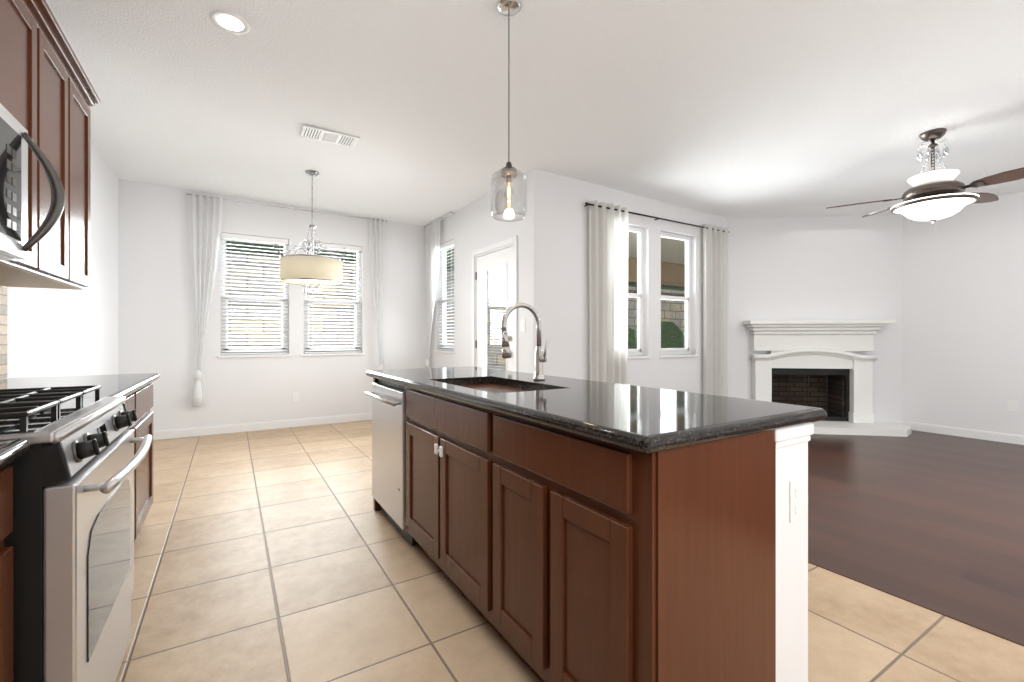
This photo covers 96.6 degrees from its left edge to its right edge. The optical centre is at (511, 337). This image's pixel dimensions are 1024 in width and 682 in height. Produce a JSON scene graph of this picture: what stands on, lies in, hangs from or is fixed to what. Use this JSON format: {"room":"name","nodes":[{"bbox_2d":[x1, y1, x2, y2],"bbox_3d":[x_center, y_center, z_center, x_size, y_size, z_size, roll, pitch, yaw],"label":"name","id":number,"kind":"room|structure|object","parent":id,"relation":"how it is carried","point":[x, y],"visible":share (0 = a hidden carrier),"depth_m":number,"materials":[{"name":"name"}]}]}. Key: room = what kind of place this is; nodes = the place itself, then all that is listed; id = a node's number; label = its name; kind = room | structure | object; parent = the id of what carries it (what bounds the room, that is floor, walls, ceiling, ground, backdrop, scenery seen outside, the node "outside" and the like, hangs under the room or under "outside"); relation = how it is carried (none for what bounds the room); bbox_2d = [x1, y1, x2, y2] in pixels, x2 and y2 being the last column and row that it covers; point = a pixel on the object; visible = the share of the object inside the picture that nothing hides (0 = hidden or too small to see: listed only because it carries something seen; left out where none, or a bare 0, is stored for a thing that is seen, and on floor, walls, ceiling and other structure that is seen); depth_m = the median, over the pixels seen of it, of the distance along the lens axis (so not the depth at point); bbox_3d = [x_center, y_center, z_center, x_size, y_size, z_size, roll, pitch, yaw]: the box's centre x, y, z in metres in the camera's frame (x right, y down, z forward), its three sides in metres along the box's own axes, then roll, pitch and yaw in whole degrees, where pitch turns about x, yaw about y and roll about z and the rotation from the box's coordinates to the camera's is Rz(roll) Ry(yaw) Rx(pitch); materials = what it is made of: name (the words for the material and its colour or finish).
{"room":"kitchen","nodes":[
{"label":"kitchen","id":0,"kind":"room"},
{"bbox_2d":[0,141,117,379],"bbox_3d":[-1.914,-0.370,1.028,0.164,3.000,9.260,0,0,-32],"label":"wall","id":1,"kind":"structure","parent":0,"point":[61,332],"depth_m":3.67,"materials":[{"name":"white paint"}]},
{"bbox_2d":[0,0,51,275],"bbox_3d":[-1.973,-0.795,1.587,0.349,1.050,0.591,0,0,-32],"label":"upper cabinet","id":2,"kind":"object","parent":1,"relation":"attached to","point":[49,97],"depth_m":1.81,"materials":[{"name":"brown wood"}]},
{"bbox_2d":[0,103,64,260],"bbox_3d":[-1.568,-0.474,1.124,0.521,0.447,0.756,0,0,-32],"label":"over-the-range microwave","id":3,"kind":"object","parent":2,"relation":"attached to","point":[16,140],"visible":1,"depth_m":1.45,"materials":[{"name":"silver metal"}]},
{"bbox_2d":[0,32,79,287],"bbox_3d":[-2.202,-0.795,1.957,0.349,1.050,0.561,0,0,-32],"label":"upper cabinet","id":4,"kind":"object","parent":1,"relation":"attached to","point":[65,78],"depth_m":2.19,"materials":[{"name":"brown wood"}]},
{"bbox_2d":[0,80,95,289],"bbox_3d":[-2.404,-0.795,2.284,0.349,1.050,0.488,0,0,-32],"label":"upper cabinet","id":5,"kind":"object","parent":1,"relation":"attached to","point":[86,101],"depth_m":2.49,"materials":[{"name":"brown wood"}]},
{"bbox_2d":[118,179,426,439],"bbox_3d":[-2.755,-0.370,5.849,3.800,3.000,0.172,0,0,-32],"label":"wall","id":6,"kind":"structure","parent":0,"point":[296,386],"depth_m":5.50,"materials":[{"name":"white paint"}]},
{"bbox_2d":[221,233,288,354],"bbox_3d":[-3.132,-0.515,5.575,0.718,1.442,0.069,0,0,-32],"label":"blinds","id":7,"kind":"object","parent":6,"relation":"attached to","point":[253,239],"visible":0.9,"depth_m":5.56,"materials":[{"name":"white plastic"}]},
{"bbox_2d":[184,193,386,405],"bbox_3d":[-2.711,-0.428,5.732,2.292,2.405,0.130,0,0,-32],"label":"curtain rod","id":8,"kind":"object","parent":6,"relation":"attached to","point":[205,217],"visible":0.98,"depth_m":5.24,"materials":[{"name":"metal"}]},
{"bbox_2d":[304,241,361,353],"bbox_3d":[-2.366,-0.515,6.048,0.718,1.442,0.069,0,0,-32],"label":"blinds","id":9,"kind":"object","parent":6,"relation":"attached to","point":[357,249],"visible":0.67,"depth_m":6.06,"materials":[{"name":"white plastic"}]},
{"bbox_2d":[429,168,545,374],"bbox_3d":[-0.497,-0.370,5.646,0.172,3.000,2.890,0,0,-32],"label":"wall","id":10,"kind":"structure","parent":0,"point":[471,227],"depth_m":4.99,"materials":[{"name":"white paint"}]},
{"bbox_2d":[424,211,454,367],"bbox_3d":[-1.014,-0.475,6.267,0.112,2.310,0.952,0,0,-32],"label":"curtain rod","id":11,"kind":"object","parent":10,"relation":"attached to","point":[432,239],"visible":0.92,"depth_m":6.43,"materials":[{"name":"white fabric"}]},
{"bbox_2d":[424,216,440,367],"bbox_3d":[-1.113,-0.475,6.389,0.072,2.310,0.561,0,0,-32],"label":"curtain","id":12,"kind":"object","parent":11,"relation":"hanging from","point":[432,230],"depth_m":6.43,"materials":[{"name":"white fabric"}]},
{"bbox_2d":[437,239,453,350],"bbox_3d":[-0.886,-0.555,6.211,0.069,1.462,0.588,0,0,-32],"label":"blinds","id":13,"kind":"object","parent":10,"relation":"attached to","point":[446,245],"visible":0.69,"depth_m":6.21,"materials":[{"name":"white plastic"}]},
{"bbox_2d":[472,236,516,371],"bbox_3d":[-0.175,0.048,5.075,0.225,2.164,1.008,0,0,-32],"label":"door","id":14,"kind":"structure","parent":10,"relation":"attached to","point":[496,255],"depth_m":5.13,"materials":[{"name":"white wood"}]},
{"bbox_2d":[45,0,1023,225],"bbox_3d":[1.599,-1.716,3.197,8.420,0.373,9.260,0,0,-32],"label":"ceiling","id":15,"kind":"structure","parent":0,"point":[726,109],"depth_m":3.12,"materials":[{"name":"white paint"}]},
{"bbox_2d":[210,10,249,34],"bbox_3d":[-1.498,-1.672,2.425,0.184,0.007,0.184,0,0,-32],"label":"recessed light","id":16,"kind":"object","parent":15,"relation":"in","point":[229,22],"visible":0.98,"depth_m":2.42,"materials":[{"name":"white"}]},
{"bbox_2d":[273,170,346,299],"bbox_3d":[-2.011,-1.020,4.588,0.712,1.287,0.726,0,0,-32],"label":"chandelier","id":17,"kind":"object","parent":15,"relation":"hanging from","point":[312,269],"visible":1,"depth_m":4.41,"materials":[{"name":"beige fabric"}]},
{"bbox_2d":[300,125,359,147],"bbox_3d":[-1.501,-1.653,3.763,0.430,0.012,0.230,0,0,-32],"label":"ceiling vent","id":18,"kind":"object","parent":15,"relation":"in","point":[326,136],"visible":1,"depth_m":3.75,"materials":[{"name":"white metal"}]},
{"bbox_2d":[491,0,526,221],"bbox_3d":[-0.015,-1.125,2.271,0.180,1.056,0.180,0,0,-32],"label":"pendant light","id":19,"kind":"object","parent":15,"relation":"hanging from","point":[508,172],"visible":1,"depth_m":2.26,"materials":[{"name":"clear glass"}]},
{"bbox_2d":[826,128,1023,222],"bbox_3d":[3.415,-1.211,3.595,0.939,0.743,1.289,0,0,-32],"label":"room ceiling fan","id":20,"kind":"object","parent":15,"relation":"hanging from","point":[933,196],"visible":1,"depth_m":3.44,"materials":[{"name":"brown metal"}]},
{"bbox_2d":[116,420,1023,681],"bbox_3d":[-0.431,1.160,1.944,3.650,0.060,9.260,0,0,-32],"label":"floor","id":21,"kind":"structure","parent":0,"point":[289,554],"depth_m":1.96,"materials":[{"name":"beige tile"}]},
{"bbox_2d":[0,446,27,681],"bbox_3d":[-1.181,0.692,0.571,0.629,0.875,0.579,0,0,-32],"label":"base cabinet","id":22,"kind":"object","parent":21,"relation":"on","point":[6,472],"depth_m":0.93,"materials":[{"name":"brown wood"}]},
{"bbox_2d":[0,439,23,457],"bbox_3d":[-0.635,0.235,-0.306,0.632,0.040,2.646,0,0,-32],"label":"countertop","id":23,"kind":"structure","parent":22,"relation":"on","point":[9,446],"depth_m":0.92,"materials":[{"name":"black stone"}]},
{"bbox_2d":[0,385,151,681],"bbox_3d":[-1.457,0.648,1.192,0.779,0.963,0.752,0,0,-32],"label":"gas range","id":24,"kind":"object","parent":21,"relation":"on","point":[69,538],"visible":1,"depth_m":1.09,"materials":[{"name":"silver metal"}]},
{"bbox_2d":[24,386,143,541],"bbox_3d":[-1.931,0.692,1.785,0.629,0.875,0.739,0,0,-32],"label":"base cabinet","id":25,"kind":"object","parent":21,"relation":"on","point":[136,390],"depth_m":2.25,"materials":[{"name":"brown wood"}]},
{"bbox_2d":[0,374,155,397],"bbox_3d":[-2.085,0.235,2.041,0.632,0.040,1.336,0,0,-32],"label":"countertop","id":26,"kind":"structure","parent":25,"relation":"on","point":[113,384],"depth_m":2.18,"materials":[{"name":"black stone"}]},
{"bbox_2d":[144,378,155,520],"bbox_3d":[-2.234,0.692,2.277,0.629,0.875,0.718,0,0,-32],"label":"base cabinet","id":27,"kind":"object","parent":21,"relation":"on","point":[148,386],"depth_m":2.58,"materials":[{"name":"brown wood"}]},
{"bbox_2d":[366,374,821,681],"bbox_3d":[-0.014,0.693,2.175,0.726,0.876,2.344,0,0,-32],"label":"kitchen island","id":28,"kind":"object","parent":21,"relation":"on","point":[562,529],"depth_m":1.24,"materials":[{"name":"brown wood"}]},
{"bbox_2d":[364,382,417,545],"bbox_3d":[-0.569,0.705,2.793,0.513,0.826,0.618,0,0,-32],"label":"dishwasher","id":29,"kind":"object","parent":28,"relation":"in","point":[389,418],"visible":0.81,"depth_m":2.60,"materials":[{"name":"silver metal"}]},
{"bbox_2d":[370,368,765,445],"bbox_3d":[-0.126,0.234,2.117,0.460,0.040,2.345,0,0,-32],"label":"island countertop","id":30,"kind":"structure","parent":28,"relation":"on","point":[624,417],"depth_m":1.42,"materials":[{"name":"black stone"}]},
{"bbox_2d":[454,382,537,393],"bbox_3d":[-0.089,0.351,2.142,0.398,0.218,0.728,0,0,-32],"label":"sink","id":31,"kind":"object","parent":30,"relation":"in","point":[497,387],"depth_m":2.35,"materials":[{"name":"black metal"}]},
{"bbox_2d":[501,303,547,379],"bbox_3d":[0.063,0.021,2.256,0.254,0.387,0.088,0,0,-32],"label":"faucet","id":32,"kind":"object","parent":30,"relation":"on","point":[540,357],"visible":1,"depth_m":2.28,"materials":[{"name":"silver metal"}]},
{"bbox_2d":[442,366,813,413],"bbox_3d":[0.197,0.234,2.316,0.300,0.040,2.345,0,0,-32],"label":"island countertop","id":33,"kind":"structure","parent":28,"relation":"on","point":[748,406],"depth_m":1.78,"materials":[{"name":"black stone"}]},
{"bbox_2d":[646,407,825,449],"bbox_3d":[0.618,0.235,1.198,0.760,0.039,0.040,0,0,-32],"label":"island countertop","id":34,"kind":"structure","parent":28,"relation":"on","point":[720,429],"depth_m":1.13,"materials":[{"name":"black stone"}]},
{"bbox_2d":[808,560,1023,645],"bbox_3d":[1.842,1.128,1.737,0.024,0.004,6.220,0,0,-32],"label":"transition strip","id":35,"kind":"object","parent":21,"relation":"on","point":[928,607],"depth_m":1.91,"materials":[{"name":"brown wood"}]},
{"bbox_2d":[546,172,725,393],"bbox_3d":[1.629,-0.370,5.336,3.120,3.000,0.172,0,0,-32],"label":"wall","id":36,"kind":"structure","parent":0,"point":[652,363],"depth_m":5.16,"materials":[{"name":"white paint"}]},
{"bbox_2d":[628,257,636,281],"bbox_3d":[2.166,-1.223,8.279,0.203,0.432,0.060,0,0,-32],"label":"bamboo blind","id":37,"kind":"object","parent":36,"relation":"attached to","point":[631,275],"depth_m":8.29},
{"bbox_2d":[584,200,728,396],"bbox_3d":[1.764,-0.145,5.279,2.420,2.520,0.123,0,0,-32],"label":"curtains","id":38,"kind":"object","parent":36,"relation":"attached to","point":[608,262],"visible":0.75,"depth_m":4.87,"materials":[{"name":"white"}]},
{"bbox_2d":[661,262,684,286],"bbox_3d":[3.108,-1.221,8.861,0.670,0.433,0.060,0,0,-32],"label":"bamboo blind","id":39,"kind":"object","parent":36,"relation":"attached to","point":[664,274],"depth_m":8.86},
{"bbox_2d":[726,214,902,423],"bbox_3d":[3.892,-0.370,5.873,2.156,3.000,0.134,0,0,9],"label":"wall","id":40,"kind":"structure","parent":0,"point":[847,267],"depth_m":5.81,"materials":[{"name":"white paint"}]},
{"bbox_2d":[808,430,1023,641],"bbox_3d":[3.871,1.160,2.990,4.770,0.060,6.520,0,0,-32],"label":"floor","id":41,"kind":"structure","parent":0,"point":[935,520],"depth_m":2.85,"materials":[{"name":"brown wood"}]},
{"bbox_2d":[743,320,911,436],"bbox_3d":[3.834,0.458,5.789,1.870,1.345,0.960,0,0,9],"label":"fireplace","id":42,"kind":"object","parent":41,"relation":"on","point":[816,363],"visible":0.83,"depth_m":5.72,"materials":[{"name":"white"}]},
{"bbox_2d":[902,192,1023,444],"bbox_3d":[6.199,-0.370,3.605,0.164,3.000,5.120,0,0,-32],"label":"wall","id":43,"kind":"structure","parent":0,"point":[963,322],"depth_m":5.17,"materials":[{"name":"white paint"}]},
{"label":"outside","id":44,"kind":"structure","parent":0,"visible":0},
{"bbox_3d":[0.250,1.195,7.207,36.000,0.070,36.000,0,0,-32],"label":"ground","id":45,"kind":"structure","parent":44,"visible":0},
{"bbox_2d":[225,239,684,369],"bbox_3d":[-0.748,-0.415,8.823,20.000,3.210,0.480,0,0,-32],"label":"outdoor backdrop","id":46,"kind":"structure","parent":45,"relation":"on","point":[664,315],"depth_m":7.28,"materials":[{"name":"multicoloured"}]},
{"bbox_2d":[225,239,684,290],"bbox_3d":[-2.041,-2.140,11.186,20.282,6.660,4.980,0,0,-32],"label":"trees","id":47,"kind":"object","parent":45,"relation":"on","point":[340,252],"depth_m":8.52,"materials":[{"name":"green plant"}]},
{"bbox_2d":[628,320,684,348],"bbox_3d":[3.790,0.454,10.434,5.238,1.733,1.501,0,0,-32],"label":"shrubs","id":48,"kind":"object","parent":45,"relation":"on","point":[667,339],"depth_m":9.59,"materials":[{"name":"green plant"}]},
{"bbox_3d":[2.541,1.170,7.429,6.869,0.040,2.429,0,0,-32],"label":"patio floor","id":49,"kind":"structure","parent":45,"relation":"on","visible":0},
{"bbox_2d":[628,232,684,264],"bbox_3d":[2.594,-0.220,7.345,6.868,2.740,2.228,0,0,-32],"label":"canopy","id":50,"kind":"object","parent":49,"relation":"on","point":[672,256],"depth_m":7.51,"materials":[{"name":"beige"}]}
]}

